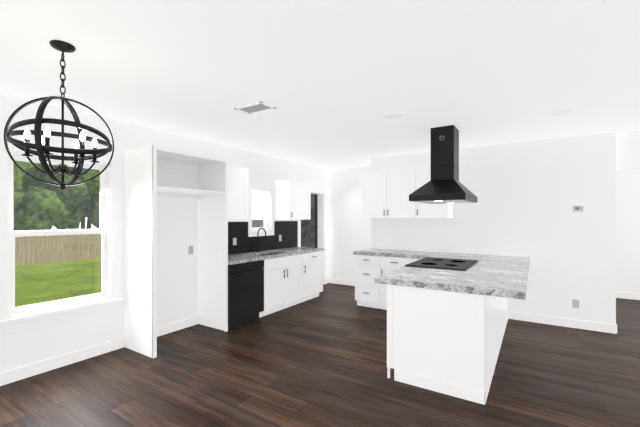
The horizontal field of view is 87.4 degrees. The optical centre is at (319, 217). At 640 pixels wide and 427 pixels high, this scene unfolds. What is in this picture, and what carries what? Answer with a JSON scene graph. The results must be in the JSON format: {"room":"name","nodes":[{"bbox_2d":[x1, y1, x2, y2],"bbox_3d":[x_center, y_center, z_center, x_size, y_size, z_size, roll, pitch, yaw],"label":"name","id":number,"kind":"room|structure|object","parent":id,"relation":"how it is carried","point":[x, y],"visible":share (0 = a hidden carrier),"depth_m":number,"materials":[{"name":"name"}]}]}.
{"room":"kitchen","nodes":[
{"label":"kitchen","id":0,"kind":"room"},
{"bbox_2d":[0,93,328,372],"bbox_3d":[-2.026,0.190,4.331,0.150,2.580,8.300,0,0,33],"label":"wall","id":1,"kind":"structure","parent":0,"point":[177,265],"depth_m":4.21,"materials":[{"name":"white paint"}]},
{"bbox_2d":[0,138,124,335],"bbox_3d":[-2.598,0.165,3.385,0.210,1.740,1.110,0,0,33],"label":"dining window","id":2,"kind":"structure","parent":1,"relation":"in","point":[109,231],"depth_m":3.36,"materials":[{"name":"white"}]},
{"bbox_2d":[0,316,197,385],"bbox_3d":[-2.952,1.423,2.737,0.014,0.115,4.615,0,0,33],"label":"baseboard","id":3,"kind":"structure","parent":1,"relation":"attached to","point":[22,372],"depth_m":3.41,"materials":[{"name":"white wood"}]},
{"bbox_2d":[188,246,192,254],"bbox_3d":[-1.765,0.440,4.579,0.009,0.115,0.075,0,0,33],"label":"light switch","id":4,"kind":"object","parent":1,"relation":"attached to","point":[190,249],"visible":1,"depth_m":4.57,"materials":[{"name":"white plastic"}]},
{"bbox_2d":[228,165,247,219],"bbox_3d":[-1.367,-0.355,4.853,0.375,0.770,0.600,0,0,33],"label":"upper cabinet","id":5,"kind":"object","parent":1,"relation":"attached to","point":[237,193],"visible":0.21,"depth_m":4.86,"materials":[{"name":"white wood"}]},
{"bbox_2d":[248,183,274,236],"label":"kitchen window","id":6,"kind":"structure","parent":1,"relation":"in","point":[267,209],"depth_m":5.81,"materials":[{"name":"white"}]},
{"bbox_2d":[250,189,269,219],"bbox_3d":[-1.031,-0.218,5.784,0.035,0.503,0.456,0,0,33],"label":"blind","id":7,"kind":"object","parent":6,"relation":"attached to","point":[266,209],"depth_m":5.80,"materials":[{"name":"white fabric"}]},
{"bbox_2d":[228,221,297,254],"bbox_3d":[-1.071,0.315,5.674,0.006,0.510,2.308,0,0,33],"label":"backsplash","id":8,"kind":"structure","parent":1,"relation":"attached to","point":[287,231],"depth_m":5.79,"materials":[{"name":"black tile"}]},
{"bbox_2d":[275,180,310,219],"bbox_3d":[-0.484,-0.320,6.229,0.375,0.700,0.660,0,0,33],"label":"upper cabinet","id":9,"kind":"object","parent":1,"relation":"attached to","point":[292,200],"visible":1,"depth_m":6.02,"materials":[{"name":"white wood"}]},
{"bbox_2d":[297,187,326,283],"bbox_3d":[-0.214,0.420,7.131,0.174,2.120,1.070,0,0,33],"label":"door frame","id":10,"kind":"structure","parent":1,"relation":"attached to","point":[321,193],"depth_m":7.47,"materials":[{"name":"white wood"}]},
{"bbox_2d":[315,195,317,247],"bbox_3d":[-0.076,0.477,7.956,0.434,1.995,0.725,0,0,33],"label":"utility cover","id":11,"kind":"object","parent":1,"relation":"attached to","point":[316,221],"visible":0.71,"depth_m":7.55,"materials":[{"name":"grey metal"}]},
{"bbox_2d":[301,194,317,247],"bbox_3d":[-0.044,0.190,8.881,1.430,2.580,0.100,0,0,33],"label":"wall","id":12,"kind":"structure","parent":0,"point":[307,233],"depth_m":8.96,"materials":[{"name":"grey stone"}]},
{"bbox_2d":[0,283,639,426],"bbox_3d":[0.419,1.505,3.652,7.900,0.050,9.800,0,0,33],"label":"floor","id":13,"kind":"structure","parent":0,"point":[320,360],"depth_m":3.01,"materials":[{"name":"brown wood"}]},
{"bbox_2d":[124,145,227,357],"bbox_3d":[-1.726,0.355,4.115,0.583,2.250,1.020,0,0,33],"label":"surround","id":14,"kind":"object","parent":13,"relation":"on","point":[152,173],"visible":1,"depth_m":3.84,"materials":[{"name":"white wood"}]},
{"bbox_2d":[228,260,263,328],"bbox_3d":[-1.247,1.048,4.805,0.610,0.865,0.654,0,0,33],"label":"dishwasher","id":15,"kind":"object","parent":13,"relation":"on","point":[245,292],"visible":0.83,"depth_m":4.61,"materials":[{"name":"black metal"}]},
{"bbox_2d":[259,254,301,317],"bbox_3d":[-0.805,1.045,5.484,0.650,0.870,0.960,0,0,33],"label":"base cabinet","id":16,"kind":"object","parent":13,"relation":"on","point":[282,282],"visible":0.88,"depth_m":5.28,"materials":[{"name":"white wood"}]},
{"bbox_2d":[228,247,323,264],"bbox_3d":[-0.804,0.590,5.502,0.627,0.040,2.309,0,0,33],"label":"countertop","id":17,"kind":"structure","parent":16,"relation":"on","point":[244,257],"depth_m":5.36,"materials":[{"name":"white stone"}]},
{"bbox_2d":[256,228,265,251],"bbox_3d":[-0.950,0.367,5.586,0.211,0.405,0.131,0,0,33],"label":"faucet","id":18,"kind":"object","parent":17,"relation":"on","point":[258,245],"visible":1,"depth_m":5.58,"materials":[{"name":"black metal"}]},
{"bbox_2d":[298,251,322,303],"bbox_3d":[-0.364,1.045,6.170,0.650,0.870,0.670,0,0,33],"label":"base cabinet","id":19,"kind":"object","parent":13,"relation":"on","point":[312,275],"visible":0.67,"depth_m":5.99,"materials":[{"name":"white wood"}]},
{"bbox_2d":[355,255,381,308],"bbox_3d":[0.926,1.045,5.728,0.450,0.870,0.652,0,0,33],"label":"base cabinet","id":20,"kind":"object","parent":13,"relation":"on","point":[367,287],"visible":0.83,"depth_m":5.49,"materials":[{"name":"white wood"}]},
{"bbox_2d":[380,256,410,309],"bbox_3d":[1.326,1.045,5.472,0.500,0.870,0.652,0,0,33],"label":"base cabinet","id":21,"kind":"object","parent":13,"relation":"on","point":[388,264],"depth_m":5.31,"materials":[{"name":"white wood"}]},
{"bbox_2d":[387,284,507,404],"bbox_3d":[1.693,1.045,4.012,0.822,0.870,2.712,0,0,33],"label":"base cabinet","id":22,"kind":"object","parent":13,"relation":"on","point":[445,342],"visible":0.79,"depth_m":2.87,"materials":[{"name":"white wood"}]},
{"bbox_2d":[353,248,529,299],"bbox_3d":[1.209,0.583,4.317,2.510,0.055,2.722,0,0,33],"label":"countertop","id":23,"kind":"structure","parent":22,"relation":"on","point":[498,276],"depth_m":3.23,"materials":[{"name":"white stone"}]},
{"bbox_2d":[405,257,477,270],"bbox_3d":[1.502,0.547,4.074,0.655,0.017,0.920,0,0,33],"label":"cooktop","id":24,"kind":"object","parent":23,"relation":"in","point":[448,263],"visible":1,"depth_m":3.97,"materials":[{"name":"black glass"}]},
{"bbox_2d":[0,0,639,169],"bbox_3d":[0.419,-1.150,3.652,7.900,0.100,9.800,0,0,33],"label":"ceiling","id":25,"kind":"structure","parent":0,"point":[334,82],"depth_m":2.46,"materials":[{"name":"white paint"}]},
{"bbox_2d":[4,40,113,189],"bbox_3d":[-1.637,-0.640,2.133,0.513,0.920,0.533,0,0,33],"label":"chandelier","id":26,"kind":"object","parent":25,"relation":"hanging from","point":[43,151],"visible":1,"depth_m":2.07,"materials":[{"name":"black metal"}]},
{"bbox_2d":[234,101,276,114],"bbox_3d":[-0.647,-1.095,3.351,0.370,0.010,0.220,0,0,33],"label":"ceiling vent","id":27,"kind":"object","parent":25,"relation":"in","point":[254,108],"visible":0.98,"depth_m":3.34,"materials":[{"name":"white metal"}]},
{"bbox_2d":[384,113,401,118],"bbox_3d":[0.789,-1.098,3.617,0.198,0.004,0.198,0,0,33],"label":"recessed light","id":28,"kind":"object","parent":25,"relation":"in","point":[393,116],"visible":1,"depth_m":3.62,"materials":[{"name":"white plastic"}]},
{"bbox_2d":[409,125,477,203],"bbox_3d":[1.548,-0.646,4.152,0.620,0.904,0.900,0,0,33],"label":"range hood","id":29,"kind":"object","parent":25,"relation":"hanging from","point":[443,185],"visible":1,"depth_m":3.98,"materials":[{"name":"black metal"}]},
{"bbox_2d":[551,110,573,115],"bbox_3d":[2.536,-1.098,3.506,0.198,0.004,0.198,0,0,33],"label":"recessed light","id":30,"kind":"object","parent":25,"relation":"in","point":[562,112],"visible":1,"depth_m":3.48,"materials":[{"name":"white plastic"}]},
{"bbox_2d":[329,166,370,280],"bbox_3d":[0.848,0.190,7.328,1.450,2.580,0.150,0,0,33],"label":"wall","id":31,"kind":"structure","parent":0,"point":[349,230],"depth_m":7.42,"materials":[{"name":"white paint"}]},
{"bbox_2d":[328,278,354,285],"bbox_3d":[0.803,1.423,7.257,1.450,0.115,0.017,0,0,33],"label":"baseboard","id":32,"kind":"structure","parent":31,"relation":"attached to","point":[330,280],"depth_m":7.46,"materials":[{"name":"white wood"}]},
{"bbox_2d":[371,132,615,324],"bbox_3d":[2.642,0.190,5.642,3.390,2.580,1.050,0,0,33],"label":"wall","id":33,"kind":"structure","parent":0,"point":[529,194],"depth_m":4.72,"materials":[{"name":"white paint"}]},
{"bbox_2d":[360,169,419,217],"bbox_3d":[1.230,-0.390,5.715,1.034,0.780,0.346,0,0,33],"label":"upper cabinet","id":34,"kind":"object","parent":33,"relation":"attached to","point":[385,194],"depth_m":5.56,"materials":[{"name":"white wood"}]},
{"bbox_2d":[420,168,451,217],"bbox_3d":[1.793,-0.390,5.354,0.548,0.780,0.346,0,0,33],"label":"upper cabinet","id":35,"kind":"object","parent":33,"relation":"attached to","point":[427,210],"depth_m":5.21,"materials":[{"name":"white wood"}]},
{"bbox_2d":[510,311,614,333],"bbox_3d":[3.281,1.423,4.602,1.170,0.115,0.017,0,0,33],"label":"baseboard","id":36,"kind":"structure","parent":33,"relation":"attached to","point":[573,323],"depth_m":4.56,"materials":[{"name":"white wood"}]},
{"bbox_2d":[572,299,578,307],"bbox_3d":[3.436,1.150,4.500,0.075,0.115,0.008,0,0,33],"label":"outlet","id":37,"kind":"object","parent":33,"relation":"attached to","point":[575,303],"visible":1,"depth_m":4.50,"materials":[{"name":"white plastic"}]},
{"bbox_2d":[573,206,582,211],"bbox_3d":[3.453,-0.125,4.481,0.110,0.080,0.021,0,0,33],"label":"thermostat","id":38,"kind":"object","parent":33,"relation":"attached to","point":[577,208],"visible":0.98,"depth_m":4.47,"materials":[{"name":"white plastic"}]},
{"bbox_2d":[616,169,639,293],"bbox_3d":[5.880,0.190,6.059,1.610,2.580,0.150,0,0,33],"label":"wall","id":39,"kind":"structure","parent":0,"point":[627,231],"depth_m":6.12,"materials":[{"name":"white paint"}]},
{"bbox_2d":[616,292,639,299],"bbox_3d":[5.767,1.423,6.031,1.410,0.115,0.017,0,0,33],"label":"baseboard","id":40,"kind":"structure","parent":39,"relation":"attached to","point":[635,296],"depth_m":6.11,"materials":[{"name":"white wood"}]},
{"bbox_2d":[616,131,639,170],"bbox_3d":[4.493,-0.865,4.037,1.460,0.470,0.150,0,0,33],"label":"wall","id":41,"kind":"structure","parent":0,"point":[627,150],"depth_m":4.30,"materials":[{"name":"white paint"}]},
{"label":"outside","id":42,"kind":"structure","parent":0,"visible":0},
{"bbox_2d":[15,258,100,306],"bbox_3d":[-17.533,1.880,17.198,39.850,0.100,70.000,0,0,33],"label":"lawn","id":43,"kind":"structure","parent":42,"point":[85,290],"depth_m":9.81,"materials":[{"name":"green plant"}]},
{"bbox_2d":[13,161,99,230],"bbox_3d":[-19.488,-2.883,19.072,16.409,9.479,37.293,0,0,33],"label":"trees","id":44,"kind":"object","parent":43,"relation":"on","point":[40,218],"depth_m":19.35,"materials":[{"name":"green plant"}]},
{"bbox_2d":[15,234,100,264],"bbox_3d":[-10.440,1.218,15.021,0.060,1.225,46.001,0,0,33],"label":"fence","id":45,"kind":"object","parent":43,"relation":"on","point":[57,251],"depth_m":14.03,"materials":[{"name":"brown wood"}]}
]}

